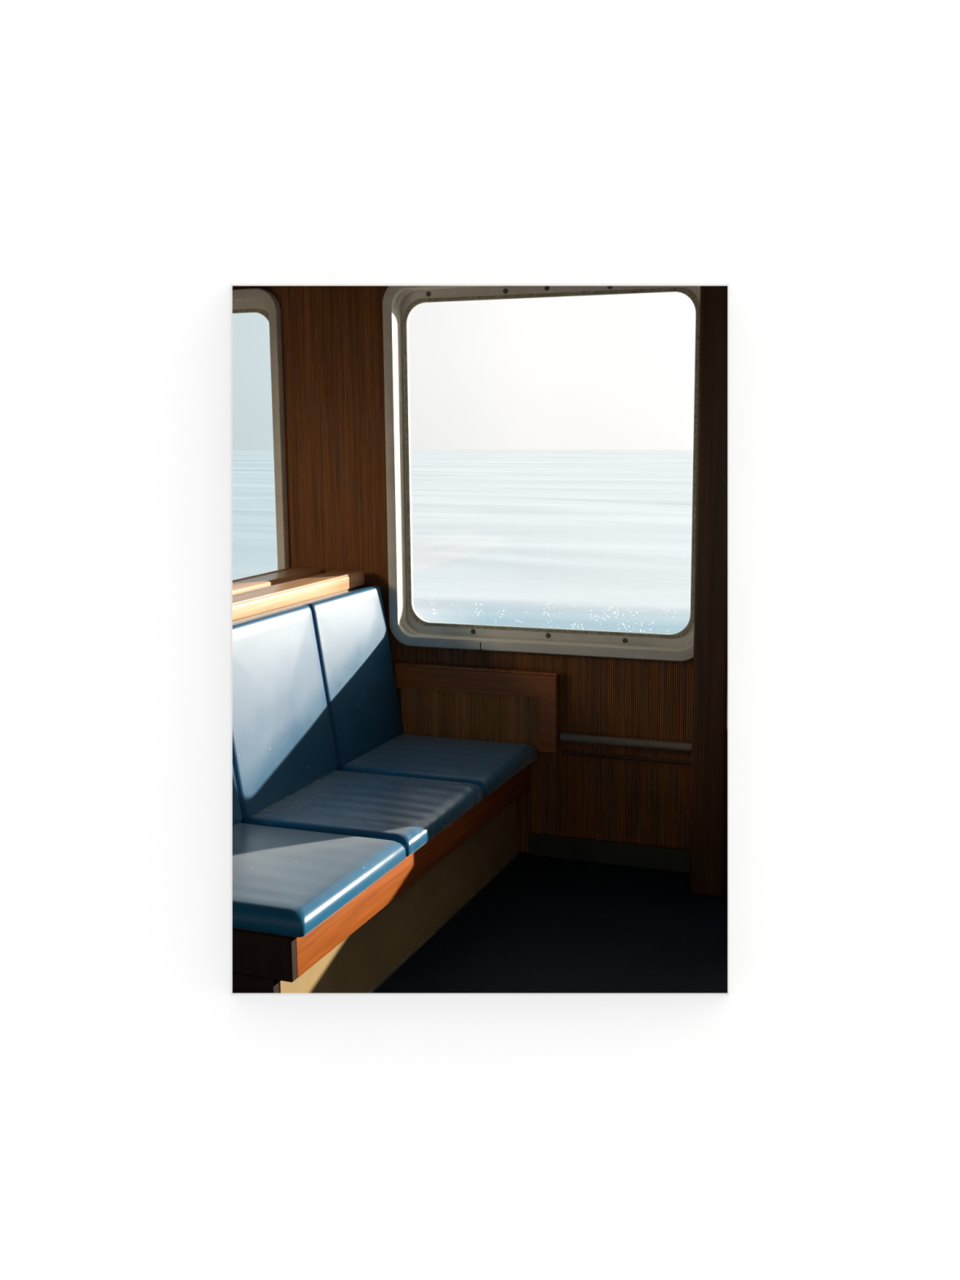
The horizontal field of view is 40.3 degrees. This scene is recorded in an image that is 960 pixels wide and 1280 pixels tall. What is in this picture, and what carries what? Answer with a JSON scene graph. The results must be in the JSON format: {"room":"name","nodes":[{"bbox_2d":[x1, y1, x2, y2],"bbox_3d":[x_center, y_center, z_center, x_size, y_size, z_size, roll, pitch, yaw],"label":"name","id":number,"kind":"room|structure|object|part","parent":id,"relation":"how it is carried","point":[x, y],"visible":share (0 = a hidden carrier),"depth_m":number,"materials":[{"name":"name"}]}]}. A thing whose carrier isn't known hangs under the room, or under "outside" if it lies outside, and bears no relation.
{"room":"ship interior","nodes":[
{"label":"ship interior","id":0,"kind":"room"},
{"bbox_2d":[232,566,321,595],"bbox_3d":[-1.228,0.344,4.153,0.767,0.990,1.719,3,10,21],"label":"ledge","id":1,"kind":"object","parent":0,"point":[240,585],"visible":0.05,"depth_m":4.47,"materials":[{"name":"beige paint"}]},
{"bbox_2d":[232,285,693,853],"bbox_3d":[0.156,-0.412,4.468,5.500,2.350,0.070,3,10,21],"label":"wall","id":2,"kind":"structure","parent":0,"point":[332,335],"depth_m":4.56,"materials":[{"name":"brown wood"}]},
{"bbox_2d":[232,288,289,569],"bbox_3d":[-1.221,-0.655,4.932,1.127,1.254,0.082,3,10,21],"label":"window","id":3,"kind":"structure","parent":2,"relation":"in","point":[264,302],"depth_m":4.68,"materials":[{"name":"paint"}]},
{"bbox_2d":[382,285,700,662],"bbox_3d":[0.211,-0.581,4.390,1.127,1.263,0.083,3,10,21],"label":"window","id":4,"kind":"structure","parent":2,"relation":"in","point":[406,625],"depth_m":4.50,"materials":[{"name":"paint"}]},
{"bbox_3d":[0.223,-0.587,4.422,1.013,1.117,0.003,3,10,21],"label":"pane","id":5,"kind":"part","parent":4,"relation":"part of","materials":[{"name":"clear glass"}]},
{"bbox_2d":[529,832,689,873],"bbox_3d":[1.449,0.786,4.126,2.720,0.078,0.020,3,10,21],"label":"baseboard","id":6,"kind":"structure","parent":2,"relation":"attached to","point":[674,860],"depth_m":4.49,"materials":[{"name":"paint"}]},
{"bbox_2d":[560,733,692,751],"bbox_3d":[0.507,0.342,4.401,0.490,0.028,0.042,3,10,21],"label":"handrail","id":7,"kind":"object","parent":2,"relation":"attached to","point":[571,737],"visible":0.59,"depth_m":4.39,"materials":[{"name":"metal"}]},
{"bbox_2d":[563,750,691,765],"bbox_3d":[1.503,0.454,4.052,2.600,0.014,0.012,3,10,21],"label":"trim","id":8,"kind":"structure","parent":2,"relation":"attached to","point":[566,752],"depth_m":4.42,"materials":[{"name":"brown wood"}]},
{"bbox_2d":[688,285,727,897],"bbox_3d":[0.749,-0.354,4.093,0.111,2.350,0.214,3,10,21],"label":"pillar","id":9,"kind":"structure","parent":2,"relation":"attached to","point":[708,791],"depth_m":4.04,"materials":[{"name":"brown wood"}]},
{"bbox_2d":[0,0,959,1279],"bbox_3d":[-1.350,0.100,1.403,7.124,2.727,0.457,-1,10,0],"label":"wall","id":10,"kind":"structure","parent":0,"point":[158,1122],"depth_m":1.40,"materials":[{"name":"white paint"}]},
{"bbox_2d":[230,284,729,995],"bbox_3d":[0.000,0.004,1.372,0.540,0.755,0.195,-1,10,0],"label":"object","id":11,"kind":"structure","parent":10,"relation":"attached to","point":[231,285],"depth_m":1.37,"materials":[{"name":"paint"}]},
{"bbox_2d":[372,852,727,993],"bbox_3d":[-0.651,1.142,2.553,5.700,0.060,4.684,3,10,21],"label":"floor","id":12,"kind":"structure","parent":0,"point":[543,924],"depth_m":3.86,"materials":[{"name":"black carpet"}]},
{"bbox_2d":[232,570,559,993],"bbox_3d":[-0.423,0.389,3.846,0.838,0.990,1.713,3,10,21],"label":"bench","id":13,"kind":"object","parent":12,"relation":"on","point":[362,825],"visible":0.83,"depth_m":3.91,"materials":[{"name":"blue leather"}]},
{"bbox_2d":[232,766,241,826],"bbox_3d":[-0.825,0.295,3.376,0.129,0.543,0.582,3,10,21],"label":"cushion","id":14,"kind":"object","parent":13,"relation":"on","point":[237,780],"depth_m":3.64,"materials":[{"name":"leather"}]},
{"bbox_2d":[232,604,337,822],"bbox_3d":[-0.617,0.202,3.915,0.129,0.543,0.578,3,10,21],"label":"cushion","id":15,"kind":"object","parent":13,"relation":"on","point":[285,734],"depth_m":3.90,"materials":[{"name":"leather"}]},
{"bbox_3d":[-0.762,-0.088,3.890,0.124,0.052,1.680,3,10,21],"label":"rail","id":16,"kind":"part","parent":13,"relation":"part of","materials":[{"name":"brown wood"}]},
{"bbox_2d":[232,822,405,937],"bbox_3d":[-0.551,0.588,3.321,0.545,0.066,0.582,3,10,21],"label":"seat cushion","id":17,"kind":"object","parent":13,"relation":"on","point":[288,881],"depth_m":3.24,"materials":[{"name":"leather"}]},
{"bbox_2d":[302,585,403,769],"bbox_3d":[-0.421,0.115,4.421,0.129,0.543,0.512,3,10,21],"label":"cushion","id":18,"kind":"object","parent":13,"relation":"on","point":[360,686],"depth_m":4.38,"materials":[{"name":"leather"}]},
{"bbox_2d":[240,770,483,857],"bbox_3d":[-0.343,0.495,3.860,0.545,0.066,0.578,3,10,21],"label":"seat cushion","id":19,"kind":"object","parent":13,"relation":"on","point":[410,811],"depth_m":3.79,"materials":[{"name":"leather"}]},
{"bbox_3d":[-0.178,0.760,3.820,0.023,0.262,1.657,3,10,21],"label":"panel","id":20,"kind":"part","parent":13,"relation":"part of","materials":[{"name":"beige paint"}]},
{"bbox_2d":[336,733,536,798],"bbox_3d":[-0.147,0.407,4.366,0.545,0.066,0.512,3,10,21],"label":"seat cushion","id":21,"kind":"object","parent":13,"relation":"on","point":[488,762],"depth_m":4.31,"materials":[{"name":"leather"}]},
{"bbox_3d":[-0.008,0.237,4.579,0.582,0.268,0.016,3,10,21],"label":"arm panel","id":22,"kind":"part","parent":13,"relation":"part of","materials":[{"name":"brown wood"}]},
{"label":"outside","id":23,"kind":"structure","parent":0,"visible":0},
{"bbox_2d":[232,449,693,634],"bbox_3d":[-13.398,-12.982,104.473,420.000,0.001,169.000,3,10,21],"label":"sea","id":24,"kind":"structure","parent":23,"point":[569,535],"depth_m":51.96,"materials":[{"name":"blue liquid"}]}
]}

